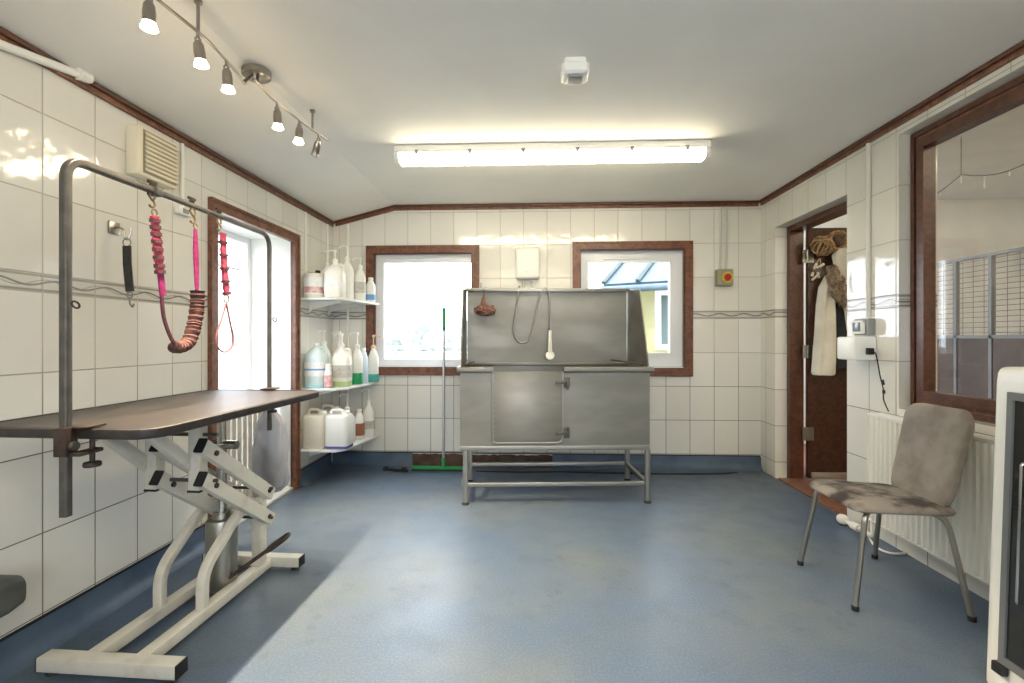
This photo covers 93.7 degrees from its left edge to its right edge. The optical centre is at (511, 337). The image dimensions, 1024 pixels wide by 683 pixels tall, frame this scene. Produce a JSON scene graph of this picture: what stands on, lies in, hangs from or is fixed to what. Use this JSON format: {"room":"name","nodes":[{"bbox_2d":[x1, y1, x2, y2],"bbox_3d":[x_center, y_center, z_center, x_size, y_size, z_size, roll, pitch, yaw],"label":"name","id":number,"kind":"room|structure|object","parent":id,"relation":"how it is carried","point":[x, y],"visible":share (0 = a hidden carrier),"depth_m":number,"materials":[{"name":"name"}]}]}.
{"room":"dog grooming salon","nodes":[
{"label":"dog grooming salon","id":0,"kind":"room"},
{"bbox_2d":[0,49,332,638],"bbox_3d":[-2.045,-0.115,1.375,0.420,2.870,6.370,0,0,3],"label":"wall","id":1,"kind":"structure","parent":0,"point":[121,354],"depth_m":2.08,"materials":[{"name":"white tile"}]},
{"bbox_2d":[0,575,25,617],"bbox_3d":[-1.745,0.855,1.365,0.180,0.130,0.555,0,0,3],"label":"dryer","id":2,"kind":"object","parent":1,"relation":"attached to","point":[12,587],"visible":1,"depth_m":1.59,"materials":[{"name":"grey plastic"}]},
{"bbox_2d":[0,39,93,83],"bbox_3d":[-1.809,-0.973,1.356,0.050,0.287,1.358,0,0,3],"label":"pipe","id":3,"kind":"object","parent":1,"relation":"attached to","point":[81,75],"visible":1,"depth_m":1.84,"materials":[{"name":"white plastic"}]},
{"bbox_2d":[0,524,204,682],"bbox_3d":[-1.841,1.139,0.586,0.055,0.120,4.410,0,0,3],"label":"baseboard","id":4,"kind":"structure","parent":1,"relation":"attached to","point":[19,651],"depth_m":2.00,"materials":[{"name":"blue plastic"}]},
{"bbox_2d":[108,220,131,239],"bbox_3d":[-1.762,-0.483,2.164,0.076,0.083,0.056,0,0,3],"label":"wall hook","id":5,"kind":"object","parent":1,"relation":"attached to","point":[113,227],"visible":1,"depth_m":2.16,"materials":[{"name":"silver metal"}]},
{"bbox_2d":[122,238,134,307],"bbox_3d":[-1.737,-0.295,2.175,0.052,0.316,0.018,0,0,-6],"label":"strap","id":6,"kind":"object","parent":1,"relation":"attached to","point":[126,250],"visible":1,"depth_m":2.17,"materials":[{"name":"black fabric"}]},
{"bbox_2d":[126,124,178,189],"bbox_3d":[-1.753,-0.880,2.354,0.077,0.230,0.250,0,0,3],"label":"air vent","id":7,"kind":"object","parent":1,"relation":"in","point":[150,156],"visible":0.99,"depth_m":2.29,"materials":[{"name":"beige plastic"}]},
{"bbox_2d":[143,129,176,185],"bbox_3d":[-1.730,-0.882,2.363,0.002,0.205,0.210,0,0,2],"label":"grille","id":8,"kind":"object","parent":7,"relation":"attached to","point":[159,154],"depth_m":2.34,"materials":[{"name":"beige"}]},
{"bbox_2d":[0,26,334,226],"bbox_3d":[-1.817,-1.070,1.451,0.030,0.048,6.140,0,0,3],"label":"trim","id":9,"kind":"structure","parent":1,"relation":"attached to","point":[94,88],"depth_m":2.40,"materials":[{"name":"brown wood"}]},
{"bbox_2d":[180,143,183,206],"bbox_3d":[-1.772,-0.873,2.580,0.019,0.345,0.018,0,0,3],"label":"cable conduit","id":10,"kind":"object","parent":1,"relation":"attached to","point":[181,144],"visible":0.84,"depth_m":2.57,"materials":[{"name":"white plastic"}]},
{"bbox_2d":[175,206,190,216],"bbox_3d":[-1.765,-0.679,2.579,0.034,0.039,0.090,0,0,3],"label":"switch","id":11,"kind":"object","parent":1,"relation":"attached to","point":[179,210],"visible":0.94,"depth_m":2.56,"materials":[{"name":"white plastic"}]},
{"bbox_2d":[208,196,300,523],"bbox_3d":[-1.945,0.188,3.335,0.448,2.024,1.062,0,0,3],"label":"door","id":12,"kind":"structure","parent":1,"relation":"in","point":[229,210],"depth_m":3.79,"materials":[{"name":"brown wood"}]},
{"bbox_2d":[227,412,261,509],"bbox_3d":[-1.911,0.789,3.337,0.040,0.778,0.916,0,0,3],"label":"radiator","id":13,"kind":"object","parent":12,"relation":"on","point":[240,429],"visible":0.05,"depth_m":3.38,"materials":[{"name":"white metal"}]},
{"bbox_2d":[304,212,306,272],"bbox_3d":[-1.711,-0.699,3.978,0.018,0.693,0.017,0,0,3],"label":"cable conduit","id":14,"kind":"object","parent":1,"relation":"attached to","point":[305,213],"visible":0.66,"depth_m":3.97,"materials":[{"name":"white plastic"}]},
{"bbox_2d":[301,453,335,486],"bbox_3d":[-1.685,1.139,4.175,0.055,0.120,0.625,0,0,3],"label":"baseboard","id":15,"kind":"structure","parent":1,"relation":"attached to","point":[319,468],"depth_m":4.16,"materials":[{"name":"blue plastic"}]},
{"bbox_2d":[327,224,328,261],"bbox_3d":[-1.692,-0.699,4.408,0.016,0.693,0.015,0,0,3],"label":"cable conduit","id":16,"kind":"object","parent":1,"relation":"attached to","point":[327,224],"visible":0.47,"depth_m":4.41,"materials":[{"name":"white plastic"}]},
{"bbox_2d":[301,297,378,314],"bbox_3d":[-1.489,-0.272,4.204,0.442,0.110,0.669,0,0,3],"label":"corner shelf","id":17,"kind":"object","parent":1,"relation":"attached to","point":[333,303],"visible":0.88,"depth_m":4.05,"materials":[{"name":"white metal"}]},
{"bbox_2d":[303,270,323,297],"bbox_3d":[-1.635,-0.443,3.970,0.164,0.230,0.164,0,0,3],"label":"canister","id":18,"kind":"object","parent":17,"relation":"on","point":[313,287],"visible":0.84,"depth_m":3.90,"materials":[{"name":"white plastic"}]},
{"bbox_2d":[319,251,329,273],"bbox_3d":[-1.623,-0.546,4.205,0.131,0.437,0.090,0,0,3],"label":"pump bottle","id":19,"kind":"object","parent":17,"relation":"on","point":[327,264],"visible":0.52,"depth_m":4.19,"materials":[{"name":"white plastic"}]},
{"bbox_2d":[324,250,345,297],"bbox_3d":[-1.462,-0.529,3.968,0.165,0.402,0.133,0,0,0],"label":"pump bottle","id":20,"kind":"object","parent":17,"relation":"on","point":[334,275],"visible":0.98,"depth_m":3.91,"materials":[{"name":"white plastic"}]},
{"bbox_2d":[339,245,353,298],"bbox_3d":[-1.430,-0.564,4.139,0.123,0.472,0.085,0,0,-9],"label":"pump bottle","id":21,"kind":"object","parent":17,"relation":"on","point":[349,271],"visible":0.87,"depth_m":4.11,"materials":[{"name":"white plastic"}]},
{"bbox_2d":[352,258,365,300],"bbox_3d":[-1.362,-0.521,4.267,0.117,0.387,0.078,0,0,-6],"label":"pump bottle","id":22,"kind":"object","parent":17,"relation":"on","point":[360,280],"visible":0.93,"depth_m":4.23,"materials":[{"name":"white plastic"}]},
{"bbox_2d":[366,277,375,302],"bbox_3d":[-1.299,-0.442,4.411,0.083,0.228,0.073,0,0,-3],"label":"bottle","id":23,"kind":"object","parent":17,"relation":"on","point":[370,286],"visible":0.91,"depth_m":4.38,"materials":[{"name":"white plastic"}]},
{"bbox_2d":[301,434,378,457],"bbox_3d":[-1.489,0.961,4.204,0.442,0.110,0.669,0,0,3],"label":"corner shelf","id":24,"kind":"object","parent":1,"relation":"attached to","point":[357,442],"visible":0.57,"depth_m":4.01,"materials":[{"name":"white"}]},
{"bbox_2d":[302,408,329,448],"bbox_3d":[-1.623,0.744,3.990,0.185,0.323,0.170,0,0,3],"label":"jerrycan","id":25,"kind":"object","parent":24,"relation":"on","point":[313,423],"visible":0.92,"depth_m":3.91,"materials":[{"name":"white plastic"}]},
{"bbox_2d":[321,404,340,412],"bbox_3d":[-1.596,0.744,4.214,0.190,0.323,0.150,0,0,3],"label":"jerrycan","id":26,"kind":"object","parent":24,"relation":"on","point":[324,405],"visible":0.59,"depth_m":4.20,"materials":[{"name":"white plastic"}]},
{"bbox_2d":[325,408,352,449],"bbox_3d":[-1.428,0.744,3.971,0.192,0.323,0.162,0,0,3],"label":"jerrycan","id":27,"kind":"object","parent":24,"relation":"on","point":[338,426],"visible":1,"depth_m":3.89,"materials":[{"name":"white plastic"}]},
{"bbox_2d":[339,393,355,442],"bbox_3d":[-1.428,0.692,4.151,0.136,0.427,0.100,0,0,-3],"label":"pump bottle","id":28,"kind":"object","parent":24,"relation":"on","point":[347,407],"visible":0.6,"depth_m":4.14,"materials":[{"name":"white plastic"}]},
{"bbox_2d":[355,409,364,439],"bbox_3d":[-1.373,0.771,4.309,0.088,0.268,0.093,0,0,-3],"label":"bottle","id":29,"kind":"object","parent":24,"relation":"on","point":[360,424],"visible":0.92,"depth_m":4.27,"materials":[{"name":"white plastic"}]},
{"bbox_2d":[361,389,374,436],"bbox_3d":[-1.333,0.687,4.431,0.122,0.437,0.088,0,0,-3],"label":"pump bottle","id":30,"kind":"object","parent":24,"relation":"on","point":[368,413],"visible":0.94,"depth_m":4.39,"materials":[{"name":"white plastic"}]},
{"bbox_2d":[301,382,378,394],"bbox_3d":[-1.489,0.463,4.204,0.442,0.110,0.669,0,0,3],"label":"corner shelf","id":31,"kind":"object","parent":1,"relation":"attached to","point":[321,390],"visible":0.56,"depth_m":3.96,"materials":[{"name":"white"}]},
{"bbox_2d":[304,343,328,387],"bbox_3d":[-1.615,0.223,3.974,0.177,0.368,0.154,0,0,3],"label":"jug","id":32,"kind":"object","parent":31,"relation":"on","point":[316,358],"visible":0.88,"depth_m":3.90,"materials":[{"name":"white plastic"}]},
{"bbox_2d":[316,330,330,363],"bbox_3d":[-1.638,0.169,4.165,0.126,0.477,0.085,0,0,-3],"label":"pump bottle","id":33,"kind":"object","parent":31,"relation":"on","point":[323,342],"visible":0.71,"depth_m":4.15,"materials":[{"name":"white plastic"}]},
{"bbox_2d":[324,364,332,387],"bbox_3d":[-1.499,0.308,3.917,0.058,0.198,0.053,0,0,3],"label":"bottle","id":34,"kind":"object","parent":31,"relation":"on","point":[328,377],"visible":1,"depth_m":3.90,"materials":[{"name":"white plastic"}]},
{"bbox_2d":[332,331,340,353],"bbox_3d":[-1.543,0.174,4.271,0.126,0.467,0.090,0,0,3],"label":"pump bottle","id":35,"kind":"object","parent":31,"relation":"on","point":[339,342],"visible":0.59,"depth_m":4.26,"materials":[{"name":"white plastic"}]},
{"bbox_2d":[331,333,351,386],"bbox_3d":[-1.435,0.184,4.057,0.162,0.447,0.128,0,0,-3],"label":"pump bottle","id":36,"kind":"object","parent":31,"relation":"on","point":[341,366],"visible":0.94,"depth_m":4.00,"materials":[{"name":"white plastic"}]},
{"bbox_2d":[349,332,362,384],"bbox_3d":[-1.367,0.179,4.197,0.114,0.457,0.087,0,0,-3],"label":"pump bottle","id":37,"kind":"object","parent":31,"relation":"on","point":[357,359],"visible":0.96,"depth_m":4.16,"materials":[{"name":"white plastic"}]},
{"bbox_2d":[361,348,367,383],"bbox_3d":[-1.335,0.248,4.312,0.080,0.318,0.075,0,0,-3],"label":"bottle","id":38,"kind":"object","parent":31,"relation":"on","point":[363,350],"visible":0.69,"depth_m":4.29,"materials":[{"name":"white plastic"}]},
{"bbox_2d":[368,335,380,382],"bbox_3d":[-1.266,0.189,4.426,0.117,0.437,0.077,0,0,-3],"label":"pump bottle","id":39,"kind":"object","parent":31,"relation":"on","point":[373,360],"visible":0.98,"depth_m":4.39,"materials":[{"name":"white plastic"}]},
{"bbox_2d":[5,444,988,682],"bbox_3d":[1.937,1.260,1.867,7.493,0.120,7.300,0,0,3],"label":"floor","id":40,"kind":"structure","parent":0,"point":[400,580],"depth_m":2.24,"materials":[{"name":"blue plastic"}]},
{"bbox_2d":[0,389,318,682],"bbox_3d":[-1.357,0.738,2.021,0.639,0.924,1.112,0,0,5],"label":"table","id":41,"kind":"object","parent":40,"relation":"on","point":[217,581],"visible":1,"depth_m":1.98,"materials":[{"name":"white metal"}]},
{"bbox_2d":[53,159,279,517],"bbox_3d":[-1.306,-0.025,2.022,0.084,1.120,1.205,0,0,1],"label":"grooming arm","id":42,"kind":"object","parent":41,"relation":"attached to","point":[66,445],"visible":0.93,"depth_m":1.44,"materials":[{"name":"grey metal"}]},
{"bbox_2d":[148,193,205,352],"bbox_3d":[-1.328,-0.240,1.902,0.062,0.602,0.282,0,0,3],"label":"strap","id":43,"kind":"object","parent":42,"relation":"hanging from","point":[194,323],"visible":1,"depth_m":1.92,"materials":[{"name":"pink fabric"}]},
{"bbox_2d":[215,218,233,352],"bbox_3d":[-1.323,-0.238,2.210,0.020,0.614,0.131,0,0,3],"label":"grooming noose","id":44,"kind":"object","parent":42,"relation":"hanging from","point":[222,241],"visible":1,"depth_m":2.20,"materials":[{"name":"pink fabric"}]},
{"bbox_2d":[252,411,289,492],"bbox_3d":[-1.343,0.586,2.656,0.213,0.529,0.125,0,0,3],"label":"bag","id":45,"kind":"object","parent":42,"relation":"hanging from","point":[270,448],"visible":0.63,"depth_m":2.63,"materials":[{"name":"grey plastic"}]},
{"bbox_2d":[383,466,408,471],"bbox_3d":[-1.046,1.183,4.327,0.238,0.035,0.058,0,0,7],"label":"clip","id":46,"kind":"object","parent":40,"relation":"on","point":[385,468],"visible":1,"depth_m":4.32,"materials":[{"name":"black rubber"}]},
{"bbox_2d":[411,307,462,471],"bbox_3d":[-0.645,0.457,4.392,0.520,1.485,0.164,0,0,3],"label":"squeegee","id":47,"kind":"object","parent":40,"relation":"on","point":[442,467],"visible":0.9,"depth_m":4.35,"materials":[{"name":"green metal"}]},
{"bbox_2d":[457,283,653,504],"bbox_3d":[0.307,0.367,3.739,1.420,1.665,0.661,0,0,-1],"label":"bathtub","id":48,"kind":"object","parent":40,"relation":"on","point":[594,392],"visible":1,"depth_m":3.48,"materials":[{"name":"silver metal"}]},
{"bbox_2d":[474,287,495,315],"bbox_3d":[-0.225,-0.303,3.977,0.192,0.245,0.107,0,0,3],"label":"sponge","id":49,"kind":"object","parent":48,"relation":"hanging from","point":[483,309],"visible":1,"depth_m":3.95,"materials":[{"name":"brown"}]},
{"bbox_2d":[513,285,554,359],"bbox_3d":[0.180,-0.132,4.020,0.346,0.624,0.129,0,0,3],"label":"handset","id":50,"kind":"object","parent":48,"relation":"hanging from","point":[550,355],"visible":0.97,"depth_m":3.98,"materials":[{"name":"silver metal"}]},
{"bbox_2d":[797,403,976,622],"bbox_3d":[1.772,0.760,2.334,0.541,0.880,0.612,0,0,3],"label":"chair","id":51,"kind":"object","parent":40,"relation":"on","point":[934,442],"visible":1,"depth_m":2.20,"materials":[{"name":"beige fabric"}]},
{"bbox_2d":[868,537,907,554],"bbox_3d":[2.159,1.192,2.797,0.262,0.013,0.282,0,0,-31],"label":"cable","id":52,"kind":"object","parent":40,"relation":"on","point":[871,541],"visible":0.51,"depth_m":2.66,"materials":[{"name":"white plastic"}]},
{"bbox_2d":[937,247,1023,398],"bbox_3d":[3.938,0.247,3.081,0.040,1.905,3.340,0,0,3],"label":"pen","id":53,"kind":"object","parent":40,"relation":"on","point":[969,365],"visible":0.46,"depth_m":4.11,"materials":[{"name":"grey metal"}]},
{"bbox_2d":[986,367,1023,682],"bbox_3d":[1.855,0.650,1.303,0.517,1.100,0.725,0,0,3],"label":"base cabinet","id":54,"kind":"object","parent":40,"relation":"on","point":[1005,650],"visible":1,"depth_m":1.58,"materials":[{"name":"white plastic"}]},
{"bbox_2d":[0,0,1023,221],"bbox_3d":[0.152,-1.240,1.380,3.989,0.295,6.170,0,0,3],"label":"ceiling","id":55,"kind":"structure","parent":0,"point":[777,89],"depth_m":2.25,"materials":[{"name":"paint"}]},
{"bbox_2d":[140,0,327,157],"bbox_3d":[-1.188,-1.127,2.046,0.156,0.241,1.422,0,0,5],"label":"track light","id":56,"kind":"object","parent":55,"relation":"attached to","point":[258,74],"visible":1,"depth_m":1.96,"materials":[{"name":"silver metal"}]},
{"bbox_2d":[394,140,710,166],"bbox_3d":[0.246,-1.196,3.118,2.020,0.104,0.140,0,0,3],"label":"light","id":57,"kind":"object","parent":55,"relation":"attached to","point":[677,150],"visible":1,"depth_m":3.07,"materials":[{"name":"white plastic"}]},
{"bbox_2d":[398,148,705,165],"bbox_3d":[0.246,-1.171,3.122,1.960,0.054,0.120,0,0,2],"label":"diffuser","id":58,"kind":"object","parent":57,"relation":"attached to","point":[435,156],"depth_m":3.08,"materials":[{"name":"white plastic"}]},
{"bbox_2d":[561,57,589,84],"bbox_3d":[0.285,-1.209,2.180,0.125,0.078,0.125,0,0,3],"label":"sensor","id":59,"kind":"object","parent":55,"relation":"attached to","point":[574,70],"visible":1,"depth_m":2.13,"materials":[{"name":"white plastic"}]},
{"bbox_2d":[566,74,583,83],"bbox_3d":[0.285,-1.173,2.180,0.075,0.005,0.075,0,0,3],"label":"grille","id":60,"kind":"object","parent":59,"relation":"attached to","point":[570,78],"depth_m":2.17,"materials":[{"name":"grey plastic"}]},
{"bbox_2d":[333,203,760,455],"bbox_3d":[0.191,-0.115,4.566,4.609,2.870,0.200,0,0,3],"label":"wall","id":61,"kind":"structure","parent":0,"point":[716,410],"depth_m":4.44,"materials":[{"name":"white tile"}]},
{"bbox_2d":[347,224,348,405],"bbox_3d":[-1.549,-0.158,4.532,0.022,1.835,0.021,0,0,3],"label":"cable conduit","id":62,"kind":"object","parent":61,"relation":"attached to","point":[347,224],"visible":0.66,"depth_m":4.52,"materials":[{"name":"white plastic"}]},
{"bbox_2d":[332,452,412,466],"bbox_3d":[-1.315,1.139,4.504,0.761,0.120,0.055,0,0,3],"label":"baseboard","id":63,"kind":"structure","parent":61,"relation":"attached to","point":[362,459],"depth_m":4.52,"materials":[{"name":"blue plastic"}]},
{"bbox_2d":[366,245,478,375],"bbox_3d":[-0.836,-0.259,4.575,1.070,1.218,0.172,0,0,3],"label":"window","id":64,"kind":"structure","parent":61,"relation":"in","point":[377,257],"depth_m":4.52,"materials":[{"name":"brown wood"}]},
{"bbox_2d":[403,258,452,259],"bbox_3d":[-0.798,-0.752,4.567,0.480,0.020,0.012,0,0,2],"label":"vent","id":65,"kind":"object","parent":64,"relation":"attached to","point":[403,258],"depth_m":4.56,"materials":[{"name":"white plastic"}]},
{"bbox_2d":[412,453,551,467],"bbox_3d":[-0.280,1.142,4.478,1.310,0.115,0.016,0,0,3],"label":"trim","id":66,"kind":"structure","parent":61,"relation":"attached to","point":[417,459],"depth_m":4.47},
{"bbox_2d":[516,247,538,287],"bbox_3d":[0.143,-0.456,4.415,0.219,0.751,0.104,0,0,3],"label":"water heater","id":67,"kind":"object","parent":61,"relation":"attached to","point":[527,259],"visible":0.91,"depth_m":4.38,"materials":[{"name":"white plastic"}]},
{"bbox_2d":[335,200,758,226],"bbox_3d":[0.284,-1.151,4.447,3.912,0.193,0.030,0,0,3],"label":"trim","id":68,"kind":"structure","parent":61,"relation":"attached to","point":[753,202],"depth_m":4.44,"materials":[{"name":"brown wood"}]},
{"bbox_2d":[342,451,759,456],"bbox_3d":[0.286,1.075,4.458,3.948,0.009,0.007,0,0,3],"label":"trim","id":69,"kind":"structure","parent":61,"relation":"attached to","point":[342,451],"depth_m":4.45,"materials":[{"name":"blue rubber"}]},
{"bbox_2d":[476,471,737,474],"bbox_3d":[0.846,1.197,4.259,2.341,0.006,0.099,0,0,1],"label":"trim","id":70,"kind":"structure","parent":61,"relation":"attached to","point":[476,471],"depth_m":4.26,"materials":[{"name":"black rubber"}]},
{"bbox_2d":[573,241,692,376],"bbox_3d":[1.111,-0.268,4.490,1.094,1.242,0.172,0,0,3],"label":"window","id":71,"kind":"structure","parent":61,"relation":"in","point":[678,362],"depth_m":4.47,"materials":[{"name":"brown wood"}]},
{"bbox_2d":[603,257,654,259],"bbox_3d":[1.095,-0.744,4.485,0.480,0.020,0.012,0,0,2],"label":"vent","id":72,"kind":"object","parent":71,"relation":"attached to","point":[604,258],"depth_m":4.48,"materials":[{"name":"white plastic"}]},
{"bbox_2d":[552,454,762,470],"bbox_3d":[1.320,1.139,4.389,1.894,0.120,0.055,0,0,3],"label":"baseboard","id":73,"kind":"structure","parent":61,"relation":"attached to","point":[700,463],"depth_m":4.39,"materials":[{"name":"blue plastic"}]},
{"bbox_2d":[719,206,721,268],"bbox_3d":[1.902,-0.910,4.380,0.020,0.576,0.019,0,0,3],"label":"cable conduit","id":74,"kind":"object","parent":61,"relation":"attached to","point":[720,207],"visible":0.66,"depth_m":4.37,"materials":[{"name":"grey plastic"}]},
{"bbox_2d":[715,269,732,285],"bbox_3d":[1.922,-0.547,4.334,0.141,0.149,0.112,0,0,3],"label":"switch","id":75,"kind":"object","parent":61,"relation":"attached to","point":[723,277],"visible":1,"depth_m":4.32,"materials":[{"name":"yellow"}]},
{"bbox_2d":[725,206,726,268],"bbox_3d":[1.954,-0.910,4.378,0.020,0.576,0.019,0,0,3],"label":"cable conduit","id":76,"kind":"object","parent":61,"relation":"attached to","point":[726,206],"visible":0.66,"depth_m":4.37,"materials":[{"name":"grey plastic"}]},
{"bbox_2d":[761,55,1023,600],"bbox_3d":[2.235,-0.115,1.189,0.210,2.870,6.370,0,0,3],"label":"wall","id":77,"kind":"structure","parent":0,"point":[844,180],"depth_m":3.02,"materials":[{"name":"white tile"}]},
{"bbox_2d":[778,201,846,515],"bbox_3d":[2.784,0.125,3.624,1.095,2.150,0.945,0,0,3],"label":"door","id":78,"kind":"structure","parent":77,"relation":"in","point":[824,434],"depth_m":4.03,"materials":[{"name":"brown wood"}]},
{"bbox_2d":[821,243,846,250],"bbox_3d":[2.847,-0.760,3.974,0.520,0.060,0.091,0,0,3],"label":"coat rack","id":79,"kind":"object","parent":78,"relation":"attached to","point":[836,244],"visible":0.09,"depth_m":4.00,"materials":[{"name":"brown wood"}]},
{"bbox_2d":[810,235,835,256],"bbox_3d":[2.550,-0.756,3.942,0.169,0.164,0.176,0,0,3],"label":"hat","id":80,"kind":"object","parent":79,"relation":"hanging from","point":[815,248],"visible":1,"depth_m":3.90,"materials":[{"name":"beige wicker"}]},
{"bbox_2d":[811,258,824,280],"bbox_3d":[2.520,-0.568,3.961,0.108,0.194,0.033,0,0,3],"label":"cord","id":81,"kind":"object","parent":80,"relation":"hanging from","point":[816,263],"visible":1,"depth_m":3.95,"materials":[{"name":"fabric"}]},
{"bbox_2d":[811,248,846,375],"bbox_3d":[2.667,-0.212,3.924,0.392,1.034,0.175,0,0,3],"label":"coat","id":82,"kind":"object","parent":79,"relation":"hanging from","point":[831,301],"visible":0.71,"depth_m":3.92,"materials":[{"name":"beige fabric"}]},
{"bbox_2d":[832,248,846,328],"bbox_3d":[2.738,-0.397,3.929,0.231,0.664,0.124,0,0,2],"label":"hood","id":83,"kind":"object","parent":82,"relation":"attached to","point":[839,257],"depth_m":3.90,"materials":[{"name":"beige fabric"}]},
{"bbox_2d":[825,230,846,250],"bbox_3d":[2.672,-0.795,3.947,0.171,0.173,0.097,0,0,3],"label":"wreath","id":84,"kind":"object","parent":79,"relation":"hanging from","point":[843,234],"visible":0.71,"depth_m":3.92,"materials":[{"name":"beige wicker"}]},
{"bbox_2d":[837,337,888,411],"bbox_3d":[2.140,0.209,2.928,0.130,0.434,0.303,0,0,3],"label":"box","id":85,"kind":"object","parent":77,"relation":"attached to","point":[848,348],"visible":1,"depth_m":2.90,"materials":[{"name":"white plastic"}]},
{"bbox_2d":[852,318,874,335],"bbox_3d":[2.170,-0.068,2.973,0.076,0.105,0.130,0,0,3],"label":"socket","id":86,"kind":"object","parent":77,"relation":"attached to","point":[866,326],"visible":1,"depth_m":2.93,"materials":[{"name":"grey plastic"}]},
{"bbox_2d":[866,143,870,317],"bbox_3d":[2.195,-0.661,2.957,0.026,1.073,0.025,0,0,3],"label":"cable conduit","id":87,"kind":"object","parent":77,"relation":"attached to","point":[868,145],"visible":1,"depth_m":2.95,"materials":[{"name":"white plastic"}]},
{"bbox_2d":[759,40,1023,205],"bbox_3d":[2.119,-1.223,1.279,0.030,0.048,6.140,0,0,3],"label":"trim","id":88,"kind":"structure","parent":77,"relation":"attached to","point":[1017,50],"depth_m":2.58,"materials":[{"name":"brown wood"}]},
{"bbox_2d":[836,412,994,585],"bbox_3d":[2.128,0.819,2.413,0.117,0.757,1.416,0,0,2],"label":"radiator","id":89,"kind":"object","parent":77,"relation":"attached to","point":[971,524],"visible":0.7,"depth_m":2.25,"materials":[{"name":"white metal"}]},
{"bbox_2d":[868,412,994,444],"bbox_3d":[2.120,0.450,2.275,0.082,0.020,1.134,0,0,2],"label":"grille","id":90,"kind":"object","parent":89,"relation":"attached to","point":[978,439],"depth_m":2.61,"materials":[{"name":"white metal"}]},
{"bbox_2d":[910,74,1023,423],"bbox_3d":[2.246,-0.378,1.838,0.080,1.555,1.769,0,0,3],"label":"window","id":91,"kind":"structure","parent":77,"relation":"in","point":[923,143],"depth_m":2.61,"materials":[{"name":"brown wood"}]},
{"bbox_2d":[804,199,1023,443],"bbox_3d":[4.192,-0.165,5.497,3.304,2.970,0.150,0,0,3],"label":"wall","id":92,"kind":"structure","parent":0,"point":[965,228],"depth_m":5.38,"materials":[{"name":"white paint"}]},
{"bbox_2d":[937,104,1023,199],"bbox_3d":[4.053,-1.600,2.425,3.314,0.100,6.000,0,0,3],"label":"ceiling","id":93,"kind":"structure","parent":0,"point":[994,146],"depth_m":4.19,"materials":[{"name":"white paint"}]},
{"bbox_2d":[937,137,1023,195],"bbox_3d":[3.416,-1.308,2.579,0.008,0.485,3.757,0,0,3],"label":"string lights","id":94,"kind":"object","parent":93,"relation":"hanging from","point":[961,137],"visible":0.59,"depth_m":3.62,"materials":[{"name":"grey plastic"}]},
{"label":"outside","id":95,"kind":"structure","parent":0,"visible":0},
{"bbox_2d":[386,344,460,358],"bbox_3d":[1.309,1.550,29.971,120.000,0.200,180.000,0,0,2],"label":"ground","id":96,"kind":"structure","parent":95,"point":[388,355],"depth_m":37.62,"materials":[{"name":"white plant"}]},
{"bbox_2d":[218,260,239,388],"bbox_3d":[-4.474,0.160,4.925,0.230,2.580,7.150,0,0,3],"label":"wall","id":97,"kind":"structure","parent":96,"relation":"on","point":[229,362],"depth_m":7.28,"materials":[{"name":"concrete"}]},
{"bbox_2d":[233,329,239,344],"bbox_3d":[-4.223,-0.015,7.462,0.109,0.240,0.280,0,0,3],"label":"meter box","id":98,"kind":"object","parent":97,"relation":"attached to","point":[236,332],"visible":0.37,"depth_m":7.32,"materials":[{"name":"grey plastic"}]},
{"bbox_2d":[386,309,435,353],"bbox_3d":[-9.362,-0.585,44.417,4.518,4.169,3.498,0,0,3],"label":"tree","id":99,"kind":"object","parent":96,"relation":"on","point":[411,327],"visible":0.79,"depth_m":43.38,"materials":[{"name":"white plant"}]},
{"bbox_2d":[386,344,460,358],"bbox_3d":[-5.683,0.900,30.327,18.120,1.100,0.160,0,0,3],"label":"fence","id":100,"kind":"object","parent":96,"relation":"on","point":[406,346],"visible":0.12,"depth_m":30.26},
{"bbox_2d":[445,319,461,353],"bbox_3d":[-4.466,-0.129,44.204,3.523,3.258,2.852,0,0,28],"label":"tree","id":101,"kind":"object","parent":96,"relation":"on","point":[453,335],"visible":0.26,"depth_m":43.37,"materials":[{"name":"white plant"}]},
{"bbox_2d":[600,262,667,352],"bbox_3d":[4.636,-0.717,9.999,6.182,4.335,4.617,0,0,3],"label":"outbuilding","id":102,"kind":"structure","parent":96,"relation":"on","point":[651,279],"depth_m":8.45,"materials":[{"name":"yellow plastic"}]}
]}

